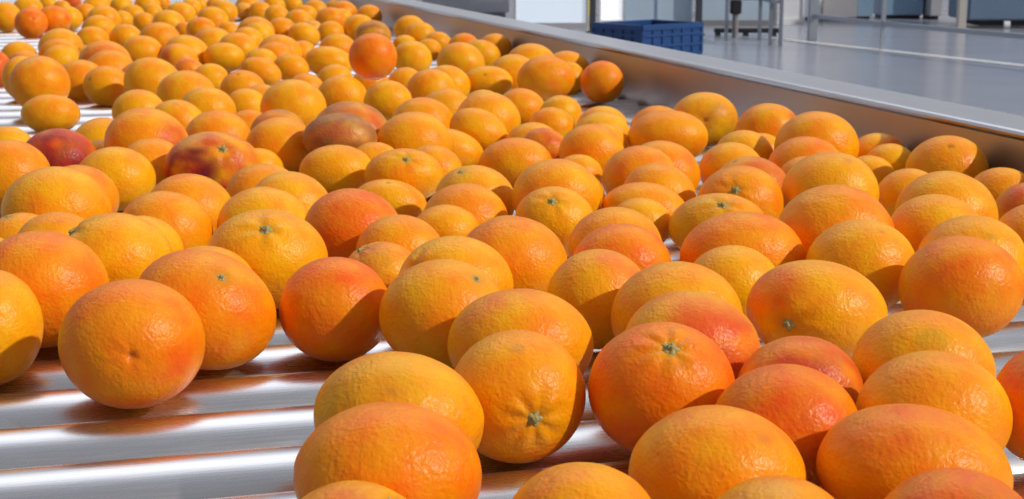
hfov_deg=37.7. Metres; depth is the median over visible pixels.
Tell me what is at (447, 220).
orange
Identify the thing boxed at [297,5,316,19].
orange
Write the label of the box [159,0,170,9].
orange
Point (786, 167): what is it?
orange
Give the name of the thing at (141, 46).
orange
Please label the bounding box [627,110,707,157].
orange
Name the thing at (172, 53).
orange
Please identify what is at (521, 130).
orange
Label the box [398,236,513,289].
orange
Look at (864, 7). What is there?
tall cabinet
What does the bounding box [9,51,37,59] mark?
orange
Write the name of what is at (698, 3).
post
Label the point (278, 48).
orange
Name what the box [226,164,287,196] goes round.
orange
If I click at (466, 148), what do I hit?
orange
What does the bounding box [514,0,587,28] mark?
glass wall
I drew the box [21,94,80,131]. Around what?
orange
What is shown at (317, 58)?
orange
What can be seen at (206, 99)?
orange
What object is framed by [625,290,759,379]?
orange
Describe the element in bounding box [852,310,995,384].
orange
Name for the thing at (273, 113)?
orange
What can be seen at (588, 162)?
orange
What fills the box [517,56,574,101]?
orange
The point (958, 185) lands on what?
orange
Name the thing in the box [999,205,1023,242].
orange
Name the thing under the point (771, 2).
steel table
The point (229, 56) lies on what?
orange
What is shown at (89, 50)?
orange
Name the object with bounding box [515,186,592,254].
orange
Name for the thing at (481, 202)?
orange
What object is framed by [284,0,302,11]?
orange
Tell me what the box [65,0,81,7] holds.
orange
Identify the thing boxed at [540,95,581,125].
orange
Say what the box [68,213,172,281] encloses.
orange
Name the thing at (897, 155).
orange
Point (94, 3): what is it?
orange
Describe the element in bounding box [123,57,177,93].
orange
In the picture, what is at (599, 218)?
orange
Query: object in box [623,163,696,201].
orange
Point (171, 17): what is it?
orange
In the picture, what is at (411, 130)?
orange
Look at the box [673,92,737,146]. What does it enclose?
orange
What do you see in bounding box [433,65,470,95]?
orange
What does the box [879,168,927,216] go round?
orange
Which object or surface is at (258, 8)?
orange
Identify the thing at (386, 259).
orange
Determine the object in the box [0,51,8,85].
orange
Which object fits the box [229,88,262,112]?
orange
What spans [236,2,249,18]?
orange
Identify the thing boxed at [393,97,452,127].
orange
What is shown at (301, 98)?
orange
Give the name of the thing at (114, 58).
orange
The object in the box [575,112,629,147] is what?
orange
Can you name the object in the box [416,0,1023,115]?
floor
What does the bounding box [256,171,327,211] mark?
orange
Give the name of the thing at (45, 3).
orange
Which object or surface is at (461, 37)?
orange
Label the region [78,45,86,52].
orange
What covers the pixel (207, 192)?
orange
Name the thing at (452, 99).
orange
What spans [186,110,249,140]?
orange
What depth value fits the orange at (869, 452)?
0.69 m
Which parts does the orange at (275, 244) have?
stem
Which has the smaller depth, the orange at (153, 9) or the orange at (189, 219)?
the orange at (189, 219)
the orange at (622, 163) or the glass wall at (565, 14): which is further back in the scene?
the glass wall at (565, 14)
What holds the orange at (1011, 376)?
on the conveyor
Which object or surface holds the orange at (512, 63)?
on the conveyor
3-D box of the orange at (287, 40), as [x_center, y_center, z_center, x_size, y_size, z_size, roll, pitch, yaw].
[-0.496,-0.417,3.205,0.094,0.084,0.088,0,12,0]
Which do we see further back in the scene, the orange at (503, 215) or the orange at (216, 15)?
the orange at (216, 15)
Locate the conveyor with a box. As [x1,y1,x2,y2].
[0,0,1023,498]
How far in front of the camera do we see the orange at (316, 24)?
4.18 m
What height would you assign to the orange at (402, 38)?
0.055 m
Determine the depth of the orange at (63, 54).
3.02 m
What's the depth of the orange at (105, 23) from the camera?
3.91 m
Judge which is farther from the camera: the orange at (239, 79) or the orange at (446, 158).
the orange at (239, 79)
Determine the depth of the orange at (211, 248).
1.08 m
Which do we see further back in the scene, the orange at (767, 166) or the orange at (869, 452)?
the orange at (767, 166)
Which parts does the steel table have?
leg, leg, leg, leg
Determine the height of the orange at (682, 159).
0.073 m
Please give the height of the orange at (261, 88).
0.057 m
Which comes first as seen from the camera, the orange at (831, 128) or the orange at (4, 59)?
the orange at (831, 128)
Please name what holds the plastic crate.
on the floor
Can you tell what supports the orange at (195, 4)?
on the conveyor
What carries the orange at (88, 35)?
on the conveyor
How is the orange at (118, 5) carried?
on the conveyor
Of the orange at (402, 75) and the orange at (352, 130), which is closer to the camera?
the orange at (352, 130)
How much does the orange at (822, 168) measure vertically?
0.082 m
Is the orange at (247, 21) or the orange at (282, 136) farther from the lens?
the orange at (247, 21)
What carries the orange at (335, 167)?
on the conveyor
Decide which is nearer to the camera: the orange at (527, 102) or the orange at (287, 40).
the orange at (527, 102)
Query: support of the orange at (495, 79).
on the conveyor
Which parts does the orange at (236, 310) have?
stem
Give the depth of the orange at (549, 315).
0.90 m
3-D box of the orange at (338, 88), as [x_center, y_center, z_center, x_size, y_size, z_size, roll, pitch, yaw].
[-0.268,-0.239,2.362,0.080,0.070,0.075,-2,12,-11]
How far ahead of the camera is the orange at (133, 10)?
4.84 m
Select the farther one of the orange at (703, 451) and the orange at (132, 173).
the orange at (132, 173)
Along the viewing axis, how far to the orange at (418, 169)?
1.58 m
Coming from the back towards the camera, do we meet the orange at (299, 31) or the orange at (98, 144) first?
the orange at (299, 31)
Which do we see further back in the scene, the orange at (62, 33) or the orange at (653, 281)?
the orange at (62, 33)
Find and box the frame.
[807,0,1023,49]
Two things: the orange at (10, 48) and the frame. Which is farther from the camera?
the frame
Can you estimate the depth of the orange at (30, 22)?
4.23 m
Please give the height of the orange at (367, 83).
0.062 m
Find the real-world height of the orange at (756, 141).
0.061 m
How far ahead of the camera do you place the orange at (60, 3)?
5.44 m
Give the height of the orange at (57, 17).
0.086 m
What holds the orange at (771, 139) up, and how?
on the conveyor
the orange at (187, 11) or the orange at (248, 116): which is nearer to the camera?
the orange at (248, 116)
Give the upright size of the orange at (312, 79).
0.055 m
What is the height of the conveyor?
0.933 m
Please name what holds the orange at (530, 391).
on the conveyor
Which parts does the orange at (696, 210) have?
stem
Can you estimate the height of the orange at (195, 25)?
0.069 m
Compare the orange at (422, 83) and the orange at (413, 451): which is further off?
the orange at (422, 83)
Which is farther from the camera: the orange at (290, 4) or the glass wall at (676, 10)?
the glass wall at (676, 10)
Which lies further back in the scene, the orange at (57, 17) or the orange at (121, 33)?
the orange at (57, 17)
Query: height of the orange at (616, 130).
0.052 m
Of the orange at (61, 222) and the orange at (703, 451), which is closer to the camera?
the orange at (703, 451)
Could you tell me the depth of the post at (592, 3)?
17.77 m
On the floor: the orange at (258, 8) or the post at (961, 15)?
the post at (961, 15)
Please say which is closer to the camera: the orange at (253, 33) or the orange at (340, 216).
the orange at (340, 216)
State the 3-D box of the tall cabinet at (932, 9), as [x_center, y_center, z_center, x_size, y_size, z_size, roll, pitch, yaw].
[5.780,-4.215,20.504,0.160,2.100,0.535,0,12,0]
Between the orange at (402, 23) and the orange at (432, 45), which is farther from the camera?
the orange at (402, 23)
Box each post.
[586,0,595,32]
[695,0,704,34]
[956,0,968,28]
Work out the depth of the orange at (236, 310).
0.97 m
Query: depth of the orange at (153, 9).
4.98 m
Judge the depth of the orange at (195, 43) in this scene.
3.13 m
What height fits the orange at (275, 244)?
0.078 m
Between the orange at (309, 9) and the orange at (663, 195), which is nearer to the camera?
the orange at (663, 195)
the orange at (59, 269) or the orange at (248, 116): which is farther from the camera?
the orange at (248, 116)
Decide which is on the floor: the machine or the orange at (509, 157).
the machine
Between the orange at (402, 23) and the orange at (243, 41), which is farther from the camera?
the orange at (402, 23)
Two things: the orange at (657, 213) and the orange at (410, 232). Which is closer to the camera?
the orange at (410, 232)
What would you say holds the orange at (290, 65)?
on the conveyor
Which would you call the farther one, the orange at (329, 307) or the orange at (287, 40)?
the orange at (287, 40)
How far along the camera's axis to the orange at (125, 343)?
0.89 m
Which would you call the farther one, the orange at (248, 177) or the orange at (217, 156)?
the orange at (217, 156)
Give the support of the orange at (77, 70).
on the conveyor
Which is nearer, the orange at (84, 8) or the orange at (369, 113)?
the orange at (369, 113)
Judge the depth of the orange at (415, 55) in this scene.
3.07 m
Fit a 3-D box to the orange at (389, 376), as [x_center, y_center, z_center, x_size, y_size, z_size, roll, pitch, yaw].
[-0.059,0.088,0.781,0.089,0.070,0.079,0,12,0]
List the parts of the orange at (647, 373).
stem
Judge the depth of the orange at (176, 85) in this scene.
2.28 m
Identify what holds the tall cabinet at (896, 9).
on the floor
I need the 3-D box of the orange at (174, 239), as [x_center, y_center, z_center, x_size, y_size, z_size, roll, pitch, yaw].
[-0.302,0.001,1.229,0.066,0.058,0.062,2,12,10]
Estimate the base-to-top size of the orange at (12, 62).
0.078 m
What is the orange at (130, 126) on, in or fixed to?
on the conveyor
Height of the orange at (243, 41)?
0.078 m
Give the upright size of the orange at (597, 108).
0.063 m
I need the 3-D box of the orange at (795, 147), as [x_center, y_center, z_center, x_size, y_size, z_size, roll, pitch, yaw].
[0.326,-0.088,1.667,0.083,0.075,0.082,-10,15,-40]
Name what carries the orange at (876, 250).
on the conveyor
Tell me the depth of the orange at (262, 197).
1.31 m
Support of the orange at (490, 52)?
on the conveyor
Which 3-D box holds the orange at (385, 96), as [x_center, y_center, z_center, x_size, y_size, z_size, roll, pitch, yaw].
[-0.190,-0.226,2.294,0.077,0.065,0.071,0,12,0]
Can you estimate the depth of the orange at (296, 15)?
4.42 m
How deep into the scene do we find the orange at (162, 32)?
3.44 m
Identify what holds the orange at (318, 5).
on the conveyor
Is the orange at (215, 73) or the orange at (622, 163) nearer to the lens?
the orange at (622, 163)
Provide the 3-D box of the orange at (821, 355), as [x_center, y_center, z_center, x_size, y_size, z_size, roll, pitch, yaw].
[0.162,0.080,0.846,0.071,0.062,0.066,0,12,0]
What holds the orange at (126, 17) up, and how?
on the conveyor
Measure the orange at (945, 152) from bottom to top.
0.076 m
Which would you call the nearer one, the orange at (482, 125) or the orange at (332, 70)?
the orange at (482, 125)
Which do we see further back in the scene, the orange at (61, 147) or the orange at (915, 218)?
the orange at (61, 147)
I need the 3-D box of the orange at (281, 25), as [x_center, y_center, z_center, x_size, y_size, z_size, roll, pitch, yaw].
[-0.609,-0.579,3.971,0.081,0.071,0.077,4,13,20]
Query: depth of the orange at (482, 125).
1.90 m
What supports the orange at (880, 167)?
on the conveyor
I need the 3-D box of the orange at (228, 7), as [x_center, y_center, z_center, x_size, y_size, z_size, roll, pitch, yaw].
[-0.947,-0.780,4.931,0.091,0.080,0.084,0,12,0]
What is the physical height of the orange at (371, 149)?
0.052 m
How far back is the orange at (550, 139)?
1.81 m
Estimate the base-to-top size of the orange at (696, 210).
0.062 m
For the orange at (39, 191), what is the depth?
1.32 m
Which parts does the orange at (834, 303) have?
stem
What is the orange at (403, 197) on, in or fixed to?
on the conveyor
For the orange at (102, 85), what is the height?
0.069 m
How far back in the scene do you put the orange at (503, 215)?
1.21 m
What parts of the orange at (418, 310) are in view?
stem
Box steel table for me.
[724,0,783,45]
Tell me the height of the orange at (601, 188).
0.066 m
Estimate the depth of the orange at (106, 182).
1.48 m
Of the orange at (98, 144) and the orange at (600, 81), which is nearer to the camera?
the orange at (98, 144)
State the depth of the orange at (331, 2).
5.39 m
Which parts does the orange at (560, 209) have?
stem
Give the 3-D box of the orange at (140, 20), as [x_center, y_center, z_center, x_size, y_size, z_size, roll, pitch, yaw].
[-1.102,-0.681,4.493,0.067,0.058,0.062,0,12,0]
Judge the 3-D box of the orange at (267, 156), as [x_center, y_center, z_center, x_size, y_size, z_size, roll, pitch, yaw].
[-0.292,-0.092,1.728,0.058,0.051,0.054,-1,12,-5]
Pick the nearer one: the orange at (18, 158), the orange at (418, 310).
the orange at (418, 310)
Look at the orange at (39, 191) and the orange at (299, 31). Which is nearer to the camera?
the orange at (39, 191)
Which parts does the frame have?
post, post, rail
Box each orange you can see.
[0,2,19,31]
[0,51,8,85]
[0,126,30,142]
[0,139,49,213]
[0,212,37,238]
[0,230,109,347]
[0,270,43,384]
[1,41,36,57]
[1,166,111,218]
[2,56,27,95]
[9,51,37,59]
[9,55,70,106]
[14,0,43,10]
[14,7,47,37]
[17,212,84,234]
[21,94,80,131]
[26,128,95,166]
[38,28,83,51]
[38,38,79,56]
[39,0,56,6]
[41,5,70,32]
[43,45,78,65]
[54,0,69,6]
[58,279,204,408]
[62,6,82,29]
[64,60,98,101]
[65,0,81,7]
[65,165,119,212]
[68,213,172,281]
[75,3,93,21]
[75,117,112,140]
[77,26,109,44]
[78,41,131,59]
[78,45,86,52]
[79,147,155,210]
[81,15,115,35]
[83,0,109,7]
[83,66,125,105]
[87,5,120,25]
[88,50,132,69]
[90,140,103,149]
[104,108,187,147]
[109,24,139,45]
[110,0,132,10]
[112,89,161,118]
[118,10,132,24]
[123,5,143,24]
[123,35,162,61]
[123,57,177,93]
[123,191,212,248]
[127,138,173,185]
[133,12,152,30]
[134,0,159,7]
[138,215,183,251]
[139,22,179,47]
[139,249,276,369]
[142,3,162,16]
[150,173,230,233]
[152,10,184,27]
[154,99,200,129]
[156,70,214,101]
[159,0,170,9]
[159,43,198,66]
[164,131,261,189]
[165,35,207,64]
[167,2,195,21]
[175,22,187,34]
[175,58,201,70]
[182,87,235,113]
[183,0,201,15]
[184,246,250,268]
[186,17,215,35]
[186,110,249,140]
[194,27,228,46]
[195,63,227,89]
[197,0,206,8]
[197,6,228,27]
[203,42,244,72]
[206,0,218,6]
[208,209,327,308]
[212,0,237,21]
[217,186,306,228]
[218,21,237,32]
[219,32,257,55]
[220,70,264,94]
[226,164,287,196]
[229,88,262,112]
[235,0,257,5]
[235,27,262,46]
[235,110,261,128]
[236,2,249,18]
[237,16,274,32]
[240,57,281,85]
[244,48,276,62]
[246,22,274,39]
[246,117,308,171]
[248,1,269,17]
[249,84,270,94]
[250,109,305,130]
[255,148,283,167]
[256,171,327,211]
[258,34,301,56]
[260,42,293,57]
[260,79,325,126]
[263,0,285,7]
[264,5,287,21]
[270,17,293,35]
[274,54,308,79]
[279,257,386,361]
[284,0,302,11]
[285,9,312,23]
[288,22,319,45]
[292,73,322,87]
[293,402,481,498]
[296,40,314,58]
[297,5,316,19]
[299,145,370,192]
[301,480,405,498]
[302,113,377,152]
[304,0,326,13]
[304,20,320,28]
[305,46,351,74]
[305,188,397,257]
[313,351,483,449]
[315,7,346,26]
[316,101,386,133]
[317,21,343,40]
[317,64,352,81]
[318,75,365,107]
[319,33,353,53]
[326,0,339,6]
[330,0,356,14]
[338,8,351,18]
[343,14,371,40]
[348,241,410,287]
[349,33,396,79]
[353,74,388,90]
[355,20,390,39]
[356,5,381,21]
[356,215,439,252]
[357,142,393,159]
[358,179,426,217]
[364,80,411,120]
[364,148,443,198]
[377,112,451,150]
[379,259,500,369]
[388,67,417,87]
[393,15,422,37]
[393,35,415,47]
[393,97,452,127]
[395,41,431,71]
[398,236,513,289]
[404,22,434,41]
[407,69,454,98]
[416,145,461,195]
[417,204,478,236]
[420,38,441,59]
[424,183,507,224]
[425,31,450,47]
[427,88,466,114]
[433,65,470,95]
[435,165,513,214]
[437,42,484,72]
[447,128,482,165]
[447,288,593,375]
[449,33,476,43]
[450,108,507,150]
[455,330,585,462]
[457,92,520,133]
[466,66,512,94]
[466,216,566,291]
[467,90,492,96]
[469,40,500,65]
[479,137,551,187]
[481,33,511,56]
[486,215,518,221]
[492,54,529,89]
[503,88,543,123]
[506,122,552,137]
[509,43,554,58]
[512,159,600,211]
[513,462,650,498]
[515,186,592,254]
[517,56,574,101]
[523,128,563,158]
[529,107,574,136]
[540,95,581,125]
[547,249,640,349]
[554,51,588,70]
[559,124,623,169]
[563,154,602,184]
[567,62,582,94]
[568,207,661,257]
[573,223,670,269]
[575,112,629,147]
[577,106,628,125]
[580,61,623,102]
[588,322,734,450]
[593,175,604,208]
[596,123,626,148]
[601,182,683,237]
[602,146,674,193]
[611,261,742,336]
[617,198,670,242]
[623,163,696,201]
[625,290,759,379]
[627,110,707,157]
[628,405,806,498]
[630,105,672,126]
[641,140,699,190]
[668,193,763,248]
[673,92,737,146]
[680,212,804,266]
[694,245,774,317]
[697,165,783,218]
[699,142,759,182]
[715,364,856,487]
[717,130,772,159]
[717,475,833,498]
[720,156,785,208]
[735,103,795,136]
[738,336,862,405]
[746,260,887,358]
[759,133,775,150]
[768,136,837,167]
[774,111,858,157]
[778,185,894,259]
[781,152,878,207]
[781,156,806,173]
[806,219,914,307]
[816,404,1013,498]
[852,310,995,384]
[856,350,1012,449]
[857,155,893,184]
[858,133,904,156]
[867,143,910,170]
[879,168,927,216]
[885,467,1022,498]
[891,194,978,251]
[894,171,998,220]
[898,236,1023,337]
[905,135,988,177]
[918,215,1023,276]
[974,167,1023,200]
[996,183,1023,219]
[996,351,1023,460]
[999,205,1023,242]
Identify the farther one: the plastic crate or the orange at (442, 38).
the plastic crate
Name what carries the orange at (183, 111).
on the conveyor
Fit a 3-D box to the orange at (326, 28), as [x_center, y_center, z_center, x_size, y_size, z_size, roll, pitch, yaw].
[-0.492,-0.587,4.068,0.074,0.066,0.069,0,12,0]
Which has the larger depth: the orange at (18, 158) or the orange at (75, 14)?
the orange at (75, 14)
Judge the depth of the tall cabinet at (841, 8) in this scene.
20.24 m
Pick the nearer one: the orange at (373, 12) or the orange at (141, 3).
the orange at (373, 12)
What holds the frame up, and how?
on the floor
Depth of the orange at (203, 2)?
5.55 m
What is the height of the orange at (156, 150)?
0.068 m
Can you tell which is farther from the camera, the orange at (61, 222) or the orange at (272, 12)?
the orange at (272, 12)
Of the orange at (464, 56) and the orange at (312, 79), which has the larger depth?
the orange at (464, 56)
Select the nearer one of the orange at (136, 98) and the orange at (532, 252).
the orange at (532, 252)
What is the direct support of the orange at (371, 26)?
on the conveyor
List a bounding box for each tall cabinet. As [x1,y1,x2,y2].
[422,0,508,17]
[804,0,821,19]
[821,0,857,19]
[856,0,872,19]
[873,0,923,18]
[923,0,941,19]
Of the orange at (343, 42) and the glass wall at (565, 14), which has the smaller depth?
the orange at (343, 42)
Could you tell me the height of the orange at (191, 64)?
0.050 m
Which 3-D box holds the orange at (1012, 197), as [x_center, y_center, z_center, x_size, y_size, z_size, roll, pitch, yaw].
[0.488,-0.033,1.412,0.068,0.060,0.064,2,12,9]
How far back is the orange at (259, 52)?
3.01 m
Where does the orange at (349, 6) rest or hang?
on the conveyor
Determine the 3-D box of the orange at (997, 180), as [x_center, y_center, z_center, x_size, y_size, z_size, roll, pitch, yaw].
[0.493,-0.053,1.513,0.072,0.060,0.067,0,12,0]
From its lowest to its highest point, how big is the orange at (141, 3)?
0.080 m
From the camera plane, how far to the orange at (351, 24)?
4.07 m
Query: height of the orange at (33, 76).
0.090 m
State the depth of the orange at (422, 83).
2.46 m
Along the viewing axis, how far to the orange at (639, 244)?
1.13 m
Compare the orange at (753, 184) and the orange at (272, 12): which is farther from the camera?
the orange at (272, 12)
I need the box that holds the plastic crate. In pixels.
[591,19,703,54]
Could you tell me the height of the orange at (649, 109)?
0.066 m
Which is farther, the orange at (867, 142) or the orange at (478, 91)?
the orange at (478, 91)
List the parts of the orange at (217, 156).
stem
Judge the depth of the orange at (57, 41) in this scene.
3.11 m
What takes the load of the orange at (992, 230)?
on the conveyor
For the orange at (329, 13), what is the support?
on the conveyor
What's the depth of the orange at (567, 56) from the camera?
2.83 m
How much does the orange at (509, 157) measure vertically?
0.060 m
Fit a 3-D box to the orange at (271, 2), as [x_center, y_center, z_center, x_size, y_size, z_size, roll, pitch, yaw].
[-0.854,-0.874,5.379,0.083,0.072,0.077,0,12,0]
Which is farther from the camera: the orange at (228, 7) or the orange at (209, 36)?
the orange at (228, 7)
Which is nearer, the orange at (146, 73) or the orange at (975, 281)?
the orange at (975, 281)
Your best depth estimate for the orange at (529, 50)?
2.76 m
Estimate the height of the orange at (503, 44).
0.066 m
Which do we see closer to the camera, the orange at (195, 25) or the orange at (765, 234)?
the orange at (765, 234)
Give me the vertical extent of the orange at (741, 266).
0.060 m
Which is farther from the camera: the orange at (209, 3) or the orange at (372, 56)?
the orange at (209, 3)
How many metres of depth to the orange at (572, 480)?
0.63 m
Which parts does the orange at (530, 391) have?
stem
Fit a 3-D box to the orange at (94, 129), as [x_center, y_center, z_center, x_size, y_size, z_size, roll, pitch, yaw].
[-0.509,-0.130,1.872,0.080,0.070,0.075,-2,12,-10]
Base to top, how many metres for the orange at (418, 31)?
0.070 m
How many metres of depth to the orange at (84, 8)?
5.06 m
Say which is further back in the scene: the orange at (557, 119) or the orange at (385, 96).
the orange at (385, 96)
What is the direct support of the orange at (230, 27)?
on the conveyor
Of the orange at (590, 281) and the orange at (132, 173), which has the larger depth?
the orange at (132, 173)
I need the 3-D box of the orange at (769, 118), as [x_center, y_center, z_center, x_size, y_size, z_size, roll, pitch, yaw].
[0.326,-0.150,1.910,0.083,0.073,0.077,0,12,0]
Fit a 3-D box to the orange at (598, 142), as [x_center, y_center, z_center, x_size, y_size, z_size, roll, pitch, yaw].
[0.093,-0.112,1.743,0.076,0.067,0.072,0,12,0]
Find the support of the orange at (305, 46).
on the conveyor
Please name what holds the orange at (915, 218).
on the conveyor
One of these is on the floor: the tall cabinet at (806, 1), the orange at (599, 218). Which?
the tall cabinet at (806, 1)
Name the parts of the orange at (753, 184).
stem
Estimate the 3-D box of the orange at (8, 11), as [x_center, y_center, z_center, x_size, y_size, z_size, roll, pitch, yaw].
[-1.522,-0.700,4.510,0.090,0.090,0.090,0,12,0]
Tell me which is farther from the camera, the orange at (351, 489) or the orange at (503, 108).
the orange at (503, 108)
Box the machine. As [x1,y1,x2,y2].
[948,0,1023,27]
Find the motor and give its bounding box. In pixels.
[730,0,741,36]
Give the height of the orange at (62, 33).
0.086 m
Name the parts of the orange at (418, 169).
stem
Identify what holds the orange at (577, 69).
on the conveyor
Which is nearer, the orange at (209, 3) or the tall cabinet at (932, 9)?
the orange at (209, 3)
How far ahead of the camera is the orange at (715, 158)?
1.64 m
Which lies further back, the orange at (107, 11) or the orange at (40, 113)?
the orange at (107, 11)
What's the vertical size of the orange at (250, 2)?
0.078 m
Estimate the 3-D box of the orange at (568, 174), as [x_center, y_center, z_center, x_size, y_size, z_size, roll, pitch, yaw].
[0.042,-0.050,1.427,0.084,0.074,0.079,3,12,14]
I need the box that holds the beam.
[714,28,778,35]
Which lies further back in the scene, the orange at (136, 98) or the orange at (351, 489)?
the orange at (136, 98)
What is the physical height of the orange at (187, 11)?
0.081 m
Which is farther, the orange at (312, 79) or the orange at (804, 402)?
the orange at (312, 79)
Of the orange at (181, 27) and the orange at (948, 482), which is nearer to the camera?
the orange at (948, 482)
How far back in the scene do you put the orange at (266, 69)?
2.82 m
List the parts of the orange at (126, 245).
stem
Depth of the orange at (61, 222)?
1.21 m
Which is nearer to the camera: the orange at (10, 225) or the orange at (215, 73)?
the orange at (10, 225)
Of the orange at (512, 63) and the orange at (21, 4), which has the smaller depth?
the orange at (512, 63)
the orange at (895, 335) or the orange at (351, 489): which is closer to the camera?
the orange at (351, 489)
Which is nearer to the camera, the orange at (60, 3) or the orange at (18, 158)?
the orange at (18, 158)
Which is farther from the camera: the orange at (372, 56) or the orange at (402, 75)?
the orange at (402, 75)
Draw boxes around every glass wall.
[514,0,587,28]
[599,0,691,21]
[702,0,776,25]
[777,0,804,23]
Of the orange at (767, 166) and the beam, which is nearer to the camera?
the orange at (767, 166)
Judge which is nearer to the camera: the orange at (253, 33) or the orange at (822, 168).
the orange at (822, 168)
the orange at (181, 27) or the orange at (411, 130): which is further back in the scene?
the orange at (181, 27)
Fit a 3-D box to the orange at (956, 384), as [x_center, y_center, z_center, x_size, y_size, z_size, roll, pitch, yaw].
[0.221,0.088,0.786,0.080,0.070,0.074,-1,12,-3]
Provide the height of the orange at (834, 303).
0.070 m
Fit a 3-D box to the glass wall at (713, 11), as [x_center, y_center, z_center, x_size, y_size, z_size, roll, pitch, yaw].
[2.850,-4.027,18.875,1.020,2.400,0.060,0,12,0]
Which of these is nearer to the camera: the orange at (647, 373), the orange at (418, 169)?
the orange at (647, 373)
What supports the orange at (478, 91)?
on the conveyor
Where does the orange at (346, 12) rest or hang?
on the conveyor
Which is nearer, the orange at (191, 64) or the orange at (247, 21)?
the orange at (191, 64)
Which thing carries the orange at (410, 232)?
on the conveyor
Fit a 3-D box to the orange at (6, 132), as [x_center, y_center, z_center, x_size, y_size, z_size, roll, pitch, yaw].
[-0.624,-0.124,1.856,0.065,0.057,0.061,1,12,3]
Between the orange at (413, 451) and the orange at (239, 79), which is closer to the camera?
the orange at (413, 451)
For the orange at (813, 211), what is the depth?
1.19 m
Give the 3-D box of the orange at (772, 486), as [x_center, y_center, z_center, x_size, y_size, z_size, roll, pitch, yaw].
[0.115,0.127,0.648,0.068,0.059,0.063,3,12,12]
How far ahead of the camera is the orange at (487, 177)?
1.46 m
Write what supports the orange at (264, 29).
on the conveyor
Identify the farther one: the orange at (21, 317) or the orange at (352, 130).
the orange at (352, 130)

